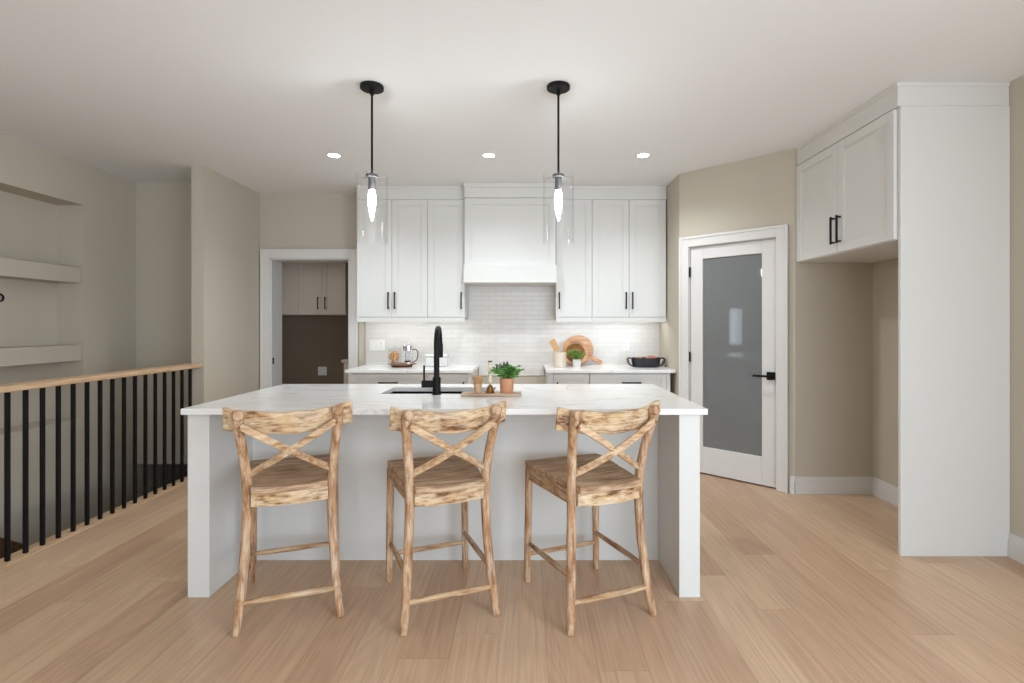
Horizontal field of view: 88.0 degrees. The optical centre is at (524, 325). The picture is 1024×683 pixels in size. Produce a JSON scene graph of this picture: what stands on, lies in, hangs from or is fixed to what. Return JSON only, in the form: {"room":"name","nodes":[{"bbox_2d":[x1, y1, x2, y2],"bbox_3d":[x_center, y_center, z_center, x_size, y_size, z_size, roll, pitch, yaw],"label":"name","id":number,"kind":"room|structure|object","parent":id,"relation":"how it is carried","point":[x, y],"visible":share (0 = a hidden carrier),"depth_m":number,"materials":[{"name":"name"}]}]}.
{"room":"kitchen","nodes":[
{"label":"kitchen","id":0,"kind":"room"},
{"bbox_2d":[0,133,142,545],"bbox_3d":[-3.995,1.360,1.090,0.330,5.540,8.580,0,0,0],"label":"wall","id":1,"kind":"structure","parent":0,"point":[57,209],"depth_m":4.59,"materials":[{"name":"beige paint"}]},
{"bbox_2d":[0,537,21,558],"bbox_3d":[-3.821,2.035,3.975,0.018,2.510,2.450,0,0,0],"label":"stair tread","id":2,"kind":"structure","parent":1,"relation":"attached to","point":[15,546],"depth_m":3.94,"materials":[{"name":"brown wood"}]},
{"bbox_2d":[0,257,80,282],"bbox_3d":[-3.955,-0.438,3.773,0.210,0.135,1.646,0,0,0],"label":"floating shelf","id":3,"kind":"object","parent":1,"relation":"attached to","point":[16,269],"visible":1,"depth_m":4.21,"materials":[{"name":"beige paint"}]},
{"bbox_2d":[0,345,80,366],"bbox_3d":[-3.955,0.232,3.773,0.210,0.136,1.646,0,0,0],"label":"floating shelf","id":4,"kind":"object","parent":1,"relation":"attached to","point":[20,355],"visible":1,"depth_m":4.20,"materials":[{"name":"beige paint"}]},
{"bbox_2d":[136,183,190,463],"bbox_3d":[-3.385,1.360,5.960,0.890,5.540,1.480,0,0,0],"label":"wall","id":5,"kind":"structure","parent":0,"point":[163,210],"depth_m":5.22,"materials":[{"name":"beige paint"}]},
{"bbox_2d":[148,166,259,492],"bbox_3d":[-3.430,1.410,4.600,1.200,5.640,4.200,0,0,0],"label":"wall","id":6,"kind":"structure","parent":0,"point":[225,213],"depth_m":4.99,"materials":[{"name":"beige paint"}]},
{"bbox_2d":[282,315,347,383],"bbox_3d":[-2.450,-0.020,6.655,2.500,2.700,1.490,0,0,0],"label":"wall","id":7,"kind":"structure","parent":0,"point":[309,342],"depth_m":7.30,"materials":[{"name":"brown paint"}]},
{"bbox_2d":[282,262,347,314],"bbox_3d":[-2.817,-0.632,7.103,0.931,0.975,0.374,0,0,0],"label":"upper cabinet","id":8,"kind":"object","parent":7,"relation":"attached to","point":[308,288],"visible":0.55,"depth_m":6.96,"materials":[{"name":"beige paint"}]},
{"bbox_2d":[318,367,326,374],"bbox_3d":[-2.790,0.620,7.295,0.120,0.118,0.011,0,0,0],"label":"wall outlet","id":9,"kind":"object","parent":7,"relation":"attached to","point":[321,370],"visible":1,"depth_m":7.29,"materials":[{"name":"white plastic"}]},
{"bbox_2d":[260,194,555,383],"bbox_3d":[-0.695,0.085,5.785,4.490,2.990,0.250,0,0,0],"label":"wall","id":10,"kind":"structure","parent":0,"point":[287,221],"depth_m":5.66,"materials":[{"name":"beige paint"}]},
{"bbox_2d":[260,249,357,389],"bbox_3d":[-2.299,0.256,5.771,1.039,2.149,0.278,0,0,0],"label":"trim","id":11,"kind":"structure","parent":10,"relation":"attached to","point":[271,260],"depth_m":5.64,"materials":[{"name":"white wood"}]},
{"bbox_2d":[357,200,427,321],"bbox_3d":[-1.334,-0.655,5.470,0.712,1.230,0.360,0,0,0],"label":"upper cabinet","id":12,"kind":"object","parent":10,"relation":"attached to","point":[392,243],"visible":0.97,"depth_m":5.33,"materials":[{"name":"white wood"}]},
{"bbox_2d":[357,186,464,199],"bbox_3d":[-1.150,-1.341,5.494,1.088,0.138,0.332,0,0,0],"label":"trim","id":13,"kind":"structure","parent":10,"relation":"attached to","point":[382,192],"depth_m":5.33,"materials":[{"name":"white wood"}]},
{"bbox_2d":[428,200,467,321],"bbox_3d":[-0.791,-0.655,5.470,0.371,1.230,0.360,0,0,0],"label":"upper cabinet","id":14,"kind":"object","parent":10,"relation":"attached to","point":[447,289],"visible":0.99,"depth_m":5.33,"materials":[{"name":"white wood"}]},
{"bbox_2d":[464,183,556,285],"bbox_3d":[-0.147,-0.918,5.428,0.914,0.983,0.445,0,0,0],"label":"range hood","id":15,"kind":"object","parent":10,"relation":"attached to","point":[510,228],"visible":0.96,"depth_m":5.23,"materials":[{"name":"white wood"}]},
{"bbox_2d":[366,286,658,375],"bbox_3d":[-0.135,0.040,5.656,3.130,0.980,0.008,0,0,0],"label":"backsplash","id":16,"kind":"structure","parent":10,"relation":"attached to","point":[516,325],"depth_m":5.65,"materials":[{"name":"tile"}]},
{"bbox_2d":[369,340,384,350],"bbox_3d":[-1.577,0.205,5.647,0.165,0.118,0.011,0,0,0],"label":"wall outlet","id":17,"kind":"object","parent":16,"relation":"attached to","point":[374,345],"visible":1,"depth_m":5.64,"materials":[{"name":"white plastic"}]},
{"bbox_2d":[623,340,629,350],"bbox_3d":[1.078,0.205,5.647,0.072,0.118,0.011,0,0,0],"label":"wall outlet","id":18,"kind":"object","parent":16,"relation":"attached to","point":[626,343],"visible":1,"depth_m":5.64,"materials":[{"name":"white plastic"}]},
{"bbox_2d":[554,200,591,321],"bbox_3d":[0.493,-0.655,5.470,0.362,1.230,0.360,0,0,0],"label":"upper cabinet","id":19,"kind":"object","parent":10,"relation":"attached to","point":[573,286],"visible":0.91,"depth_m":5.33,"materials":[{"name":"white wood"}]},
{"bbox_2d":[561,186,666,199],"bbox_3d":[0.867,-1.341,5.494,1.117,0.138,0.332,0,0,0],"label":"trim","id":20,"kind":"structure","parent":10,"relation":"attached to","point":[568,192],"depth_m":5.33,"materials":[{"name":"white wood"}]},
{"bbox_2d":[592,200,665,321],"bbox_3d":[1.046,-0.655,5.470,0.743,1.230,0.360,0,0,0],"label":"upper cabinet","id":21,"kind":"object","parent":10,"relation":"attached to","point":[629,236],"visible":0.99,"depth_m":5.33,"materials":[{"name":"white wood"}]},
{"bbox_2d":[0,0,1023,193],"bbox_3d":[-0.615,-1.460,1.230,7.230,0.100,9.260,0,0,0],"label":"ceiling","id":22,"kind":"structure","parent":0,"point":[257,94],"depth_m":3.01,"materials":[{"name":"white paint"}]},
{"bbox_2d":[326,153,341,157],"bbox_3d":[-1.575,-1.407,4.370,0.124,0.006,0.124,0,0,0],"label":"recessed light","id":23,"kind":"object","parent":22,"relation":"in","point":[333,155],"visible":1,"depth_m":4.37,"materials":[{"name":"white plastic"}]},
{"bbox_2d":[360,81,386,215],"bbox_3d":[-0.898,-0.948,3.110,0.182,0.925,0.182,0,0,0],"label":"pendant light","id":24,"kind":"object","parent":22,"relation":"hanging from","point":[370,87],"visible":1,"depth_m":3.10,"materials":[{"name":"black metal"}]},
{"bbox_2d":[366,173,377,190],"bbox_3d":[-0.898,-0.845,3.110,0.072,0.096,0.072,0,0,0],"label":"socket","id":25,"kind":"object","parent":24,"relation":"attached to","point":[372,177],"depth_m":3.09,"materials":[{"name":"grey metal"}]},
{"bbox_2d":[482,153,495,157],"bbox_3d":[-0.297,-1.407,4.370,0.124,0.006,0.124,0,0,0],"label":"recessed light","id":26,"kind":"object","parent":22,"relation":"in","point":[486,155],"visible":1,"depth_m":4.37,"materials":[{"name":"white plastic"}]},
{"bbox_2d":[547,81,571,215],"bbox_3d":[0.196,-0.948,3.110,0.182,0.925,0.182,0,0,0],"label":"pendant light","id":27,"kind":"object","parent":22,"relation":"hanging from","point":[554,87],"visible":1,"depth_m":3.10,"materials":[{"name":"black metal"}]},
{"bbox_2d":[552,173,563,190],"bbox_3d":[0.196,-0.845,3.110,0.072,0.096,0.072,0,0,0],"label":"socket","id":28,"kind":"object","parent":27,"relation":"attached to","point":[558,177],"depth_m":3.09,"materials":[{"name":"grey metal"}]},
{"bbox_2d":[635,153,650,157],"bbox_3d":[0.973,-1.407,4.370,0.124,0.006,0.124,0,0,0],"label":"recessed light","id":29,"kind":"object","parent":22,"relation":"in","point":[639,155],"visible":1,"depth_m":4.37,"materials":[{"name":"white plastic"}]},
{"bbox_2d":[0,472,1023,682],"bbox_3d":[-0.515,1.455,2.050,6.630,0.250,10.500,0,0,0],"label":"floor","id":30,"kind":"structure","parent":0,"point":[795,588],"depth_m":2.43,"materials":[{"name":"brown wood"}]},
{"bbox_2d":[0,476,187,568],"bbox_3d":[-2.925,1.347,2.585,0.120,0.046,4.170,0,0,0],"label":"trim","id":31,"kind":"structure","parent":30,"relation":"on","point":[17,556],"depth_m":3.50,"materials":[{"name":"brown wood"}]},
{"bbox_2d":[0,364,201,561],"bbox_3d":[-2.901,0.827,2.684,0.123,0.994,3.968,0,0,0],"label":"stair railing","id":32,"kind":"object","parent":31,"relation":"on","point":[24,387],"visible":0.95,"depth_m":3.52,"materials":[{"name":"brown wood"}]},
{"bbox_2d":[222,401,352,636],"bbox_3d":[-1.130,0.840,2.577,0.534,0.985,0.583,0,0,-21],"label":"counter stool","id":33,"kind":"object","parent":30,"relation":"on","point":[279,480],"visible":1,"depth_m":2.37,"materials":[{"name":"brown wood"}]},
{"bbox_2d":[341,359,347,383],"bbox_3d":[-1.815,0.877,6.978,0.990,0.905,0.635,0,0,0],"label":"countertop","id":34,"kind":"structure","parent":30,"relation":"on","point":[345,361],"depth_m":6.68,"materials":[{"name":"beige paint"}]},
{"bbox_2d":[351,373,427,383],"bbox_3d":[-1.296,0.887,5.328,0.729,0.885,0.644,0,0,0],"label":"base cabinet","id":35,"kind":"object","parent":30,"relation":"on","point":[356,378],"visible":0.19,"depth_m":5.04,"materials":[{"name":"white wood"}]},
{"bbox_2d":[345,365,478,372],"bbox_3d":[-1.096,0.429,5.325,1.208,0.030,0.651,0,0,0],"label":"countertop","id":36,"kind":"structure","parent":35,"relation":"on","point":[365,368],"depth_m":5.04,"materials":[{"name":"white stone"}]},
{"bbox_2d":[387,363,416,366],"bbox_3d":[-1.254,0.399,5.400,0.300,0.030,0.300,0,0,0],"label":"round tray","id":37,"kind":"object","parent":36,"relation":"on","point":[391,364],"visible":0.94,"depth_m":5.34,"materials":[{"name":"brown wood"}]},
{"bbox_2d":[403,342,417,363],"bbox_3d":[-1.164,0.272,5.399,0.156,0.228,0.104,0,0,-8],"label":"press","id":38,"kind":"object","parent":37,"relation":"on","point":[407,347],"visible":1,"depth_m":5.36,"materials":[{"name":"silver glass"}]},
{"bbox_3d":[-1.325,0.290,5.390,0.136,0.192,0.136,0,0,0],"label":"cookie jar","id":39,"kind":"object","parent":37,"relation":"on","visible":0},
{"bbox_3d":[-1.325,0.371,5.390,0.084,0.015,0.084,0,0,0],"label":"cookie","id":40,"kind":"object","parent":39,"relation":"in","visible":0},
{"bbox_3d":[-1.321,0.356,5.387,0.084,0.015,0.084,0,0,0],"label":"cookie","id":41,"kind":"object","parent":40,"relation":"on","visible":0},
{"bbox_2d":[389,353,396,360],"bbox_3d":[-1.335,0.309,5.357,0.084,0.084,0.018,0,0,2],"label":"cookie","id":42,"kind":"object","parent":41,"relation":"on","point":[392,356],"visible":1,"depth_m":5.36,"materials":[{"name":"brown food"}]},
{"bbox_2d":[424,354,448,366],"bbox_3d":[-0.905,0.351,5.440,0.232,0.125,0.152,0,0,0],"label":"box","id":43,"kind":"object","parent":36,"relation":"on","point":[429,358],"visible":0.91,"depth_m":5.37,"materials":[{"name":"white ceramic"}]},
{"bbox_2d":[188,415,699,596],"bbox_3d":[-0.398,0.880,3.107,2.510,0.899,1.025,0,0,0],"label":"kitchen island","id":44,"kind":"object","parent":30,"relation":"on","point":[671,486],"visible":0.46,"depth_m":3.01,"materials":[{"name":"white wood"}]},
{"bbox_2d":[181,384,707,414],"bbox_3d":[-0.391,0.415,3.110,2.549,0.030,1.100,0,0,0],"label":"island countertop","id":45,"kind":"structure","parent":44,"relation":"on","point":[367,399],"depth_m":2.92,"materials":[{"name":"white stone"}]},
{"bbox_2d":[390,392,461,393],"bbox_3d":[-0.525,0.545,3.303,0.694,0.229,0.369,0,0,0],"label":"sink","id":46,"kind":"object","parent":45,"relation":"in","point":[392,392],"visible":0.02,"depth_m":3.48,"materials":[{"name":"black metal"}]},
{"bbox_2d":[421,326,442,394],"bbox_3d":[-0.555,0.199,3.183,0.113,0.402,0.236,0,0,-6],"label":"kitchen faucet","id":47,"kind":"object","parent":45,"relation":"on","point":[435,383],"visible":1,"depth_m":3.08,"materials":[{"name":"black metal"}]},
{"bbox_2d":[460,391,520,396],"bbox_3d":[-0.193,0.392,3.055,0.344,0.016,0.120,0,0,0],"label":"serving board","id":48,"kind":"object","parent":45,"relation":"on","point":[464,393],"visible":0.97,"depth_m":3.00,"materials":[{"name":"brown wood"}]},
{"bbox_2d":[472,376,483,392],"bbox_3d":[-0.272,0.337,3.050,0.068,0.095,0.067,0,0,0],"label":"cup","id":49,"kind":"object","parent":48,"relation":"on","point":[477,380],"visible":1,"depth_m":3.03,"materials":[{"name":"brown wood"}]},
{"bbox_2d":[485,361,494,392],"bbox_3d":[-0.201,0.291,3.050,0.054,0.186,0.054,0,0,0],"label":"bell","id":50,"kind":"object","parent":48,"relation":"on","point":[490,387],"visible":0.95,"depth_m":3.04,"materials":[{"name":"gold metal"}]},
{"bbox_2d":[485,384,494,392],"bbox_3d":[-0.201,0.355,3.050,0.054,0.057,0.054,0,0,0],"label":"cup","id":51,"kind":"object","parent":50,"relation":"attached to","point":[490,388],"depth_m":3.04,"materials":[{"name":"gold metal"}]},
{"bbox_2d":[488,361,523,393],"bbox_3d":[-0.104,0.294,3.058,0.205,0.180,0.219,0,0,0],"label":"potted herb","id":52,"kind":"object","parent":48,"relation":"on","point":[507,377],"visible":1,"depth_m":3.02,"materials":[{"name":"plant"}]},
{"bbox_2d":[499,377,513,393],"bbox_3d":[-0.105,0.342,3.052,0.084,0.084,0.084,0,0,0],"label":"pot","id":53,"kind":"object","parent":52,"relation":"attached to","point":[506,383],"depth_m":3.02,"materials":[{"name":"ceramic"}]},
{"bbox_2d":[386,400,506,635],"bbox_3d":[-0.416,0.840,2.583,0.534,0.985,0.583,0,0,-22],"label":"counter stool","id":54,"kind":"object","parent":30,"relation":"on","point":[453,476],"visible":1,"depth_m":2.39,"materials":[{"name":"brown wood"}]},
{"bbox_2d":[428,373,466,383],"bbox_3d":[-0.742,0.887,5.328,0.377,0.885,0.644,0,0,0],"label":"base cabinet","id":55,"kind":"object","parent":30,"relation":"on","point":[446,378],"visible":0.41,"depth_m":5.04,"materials":[{"name":"white wood"}]},
{"bbox_2d":[467,369,477,383],"bbox_3d":[-0.528,0.887,5.348,0.047,0.885,0.601,0,0,0],"label":"end panel","id":56,"kind":"object","parent":30,"relation":"on","point":[475,373],"visible":0.2,"depth_m":5.05,"materials":[{"name":"white wood"}]},
{"bbox_2d":[546,373,552,383],"bbox_3d":[0.246,0.887,5.348,0.049,0.885,0.601,0,0,0],"label":"end panel","id":57,"kind":"object","parent":30,"relation":"on","point":[549,376],"visible":0.2,"depth_m":5.05,"materials":[{"name":"white wood"}]},
{"bbox_2d":[553,373,588,383],"bbox_3d":[0.442,0.887,5.328,0.340,0.885,0.644,0,0,0],"label":"base cabinet","id":58,"kind":"object","parent":30,"relation":"on","point":[558,378],"visible":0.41,"depth_m":5.04,"materials":[{"name":"white wood"}]},
{"bbox_2d":[524,400,660,635],"bbox_3d":[0.303,0.840,2.583,0.534,0.985,0.583,0,0,-22],"label":"counter stool","id":59,"kind":"object","parent":30,"relation":"on","point":[594,480],"visible":1,"depth_m":2.40,"materials":[{"name":"brown wood"}]},
{"bbox_2d":[589,373,665,389],"bbox_3d":[0.980,0.887,5.328,0.731,0.885,0.644,0,0,0],"label":"base cabinet","id":60,"kind":"object","parent":30,"relation":"on","point":[658,379],"visible":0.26,"depth_m":5.04,"materials":[{"name":"white wood"}]},
{"bbox_2d":[544,365,675,372],"bbox_3d":[0.814,0.429,5.325,1.228,0.030,0.651,0,0,0],"label":"countertop","id":61,"kind":"structure","parent":60,"relation":"on","point":[548,368],"depth_m":5.04,"materials":[{"name":"white stone"}]},
{"bbox_2d":[553,352,565,366],"bbox_3d":[0.352,0.339,5.360,0.130,0.150,0.130,0,0,0],"label":"utensil crock","id":62,"kind":"object","parent":61,"relation":"on","point":[559,358],"visible":0.98,"depth_m":5.30,"materials":[{"name":"white ceramic"}]},
{"bbox_2d":[549,339,558,351],"bbox_3d":[0.318,0.261,5.348,0.149,0.270,0.010,0,0,2],"label":"wooden utensil","id":63,"kind":"object","parent":62,"relation":"in","point":[553,342],"visible":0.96,"depth_m":5.34,"materials":[{"name":"brown wood"}]},
{"bbox_2d":[562,341,568,351],"bbox_3d":[0.384,0.271,5.385,0.126,0.249,0.014,0,0,0],"label":"wooden utensil","id":64,"kind":"object","parent":62,"relation":"in","point":[566,343],"visible":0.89,"depth_m":5.38,"materials":[{"name":"brown wood"}]},
{"bbox_2d":[563,340,587,364],"bbox_3d":[0.520,0.280,5.493,0.264,0.261,0.073,0,0,1],"label":"wooden bowl","id":65,"kind":"object","parent":61,"relation":"on","point":[574,344],"visible":0.7,"depth_m":5.49,"materials":[{"name":"brown wood"}]},
{"bbox_2d":[566,348,586,366],"bbox_3d":[0.522,0.317,5.356,0.175,0.194,0.182,0,0,-44],"label":"potted plant","id":66,"kind":"object","parent":61,"relation":"on","point":[576,362],"visible":1,"depth_m":5.32,"materials":[{"name":"green plant"}]},
{"bbox_2d":[567,335,602,364],"bbox_3d":[0.611,0.253,5.605,0.408,0.312,0.082,0,0,0],"label":"cutting board","id":67,"kind":"object","parent":61,"relation":"on","point":[584,340],"visible":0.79,"depth_m":5.61,"materials":[{"name":"brown wood"}]},
{"bbox_2d":[626,357,665,367],"bbox_3d":[1.222,0.365,5.360,0.387,0.098,0.216,0,0,0],"label":"oval dish","id":68,"kind":"object","parent":61,"relation":"on","point":[643,362],"visible":0.96,"depth_m":5.28,"materials":[{"name":"black metal"}]},
{"bbox_2d":[666,373,669,391],"bbox_3d":[1.366,0.887,5.348,0.038,0.885,0.601,0,0,0],"label":"end panel","id":69,"kind":"object","parent":30,"relation":"on","point":[667,374],"visible":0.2,"depth_m":5.05,"materials":[{"name":"white wood"}]},
{"bbox_2d":[898,106,1009,555],"bbox_3d":[2.483,0.030,3.069,0.631,2.600,0.022,0,0,0],"label":"end panel","id":70,"kind":"object","parent":30,"relation":"on","point":[954,161],"visible":1,"depth_m":3.06,"materials":[{"name":"white wood"}]},
{"bbox_2d":[659,175,678,395],"bbox_3d":[1.490,-0.040,5.285,0.120,2.740,0.750,0,0,0],"label":"wall","id":71,"kind":"structure","parent":0,"point":[668,330],"depth_m":5.14,"materials":[{"name":"beige paint"}]},
{"bbox_2d":[679,148,794,492],"bbox_3d":[1.827,-0.040,4.598,1.004,2.740,0.120,0,0,45],"label":"wall","id":72,"kind":"structure","parent":0,"point":[759,191],"depth_m":4.45,"materials":[{"name":"beige paint"}]},
{"bbox_2d":[679,224,788,492],"bbox_3d":[1.795,0.259,4.593,0.172,2.142,0.949,0,0,-45],"label":"door","id":73,"kind":"structure","parent":72,"relation":"in","point":[734,296],"depth_m":4.54,"materials":[{"name":"white wood"}]},
{"bbox_2d":[795,148,897,486],"bbox_3d":[2.470,-0.040,3.701,0.660,2.740,1.238,0,0,0],"label":"wall","id":74,"kind":"structure","parent":0,"point":[846,314],"depth_m":4.20,"materials":[{"name":"beige paint"}]},
{"bbox_2d":[790,476,871,493],"bbox_3d":[2.429,1.261,4.205,0.651,0.138,0.041,0,0,0],"label":"baseboard","id":75,"kind":"structure","parent":74,"relation":"attached to","point":[798,484],"depth_m":4.18,"materials":[{"name":"white wood"}]},
{"bbox_2d":[796,82,1009,262],"bbox_3d":[2.456,-0.955,3.628,0.686,0.910,1.140,0,0,0],"label":"upper cabinet","id":76,"kind":"object","parent":74,"relation":"attached to","point":[847,173],"visible":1,"depth_m":3.45,"materials":[{"name":"white wood"}]},
{"bbox_2d":[1009,75,1023,537],"bbox_3d":[2.875,-0.040,0.550,0.150,2.740,7.500,0,0,0],"label":"wall","id":77,"kind":"structure","parent":0,"point":[1016,88],"depth_m":3.01,"materials":[{"name":"beige paint"}]},
{"bbox_2d":[872,476,1023,563],"bbox_3d":[2.769,1.261,0.500,0.061,0.138,7.400,0,0,0],"label":"baseboard","id":78,"kind":"structure","parent":77,"relation":"attached to","point":[885,491],"depth_m":3.92,"materials":[{"name":"white wood"}]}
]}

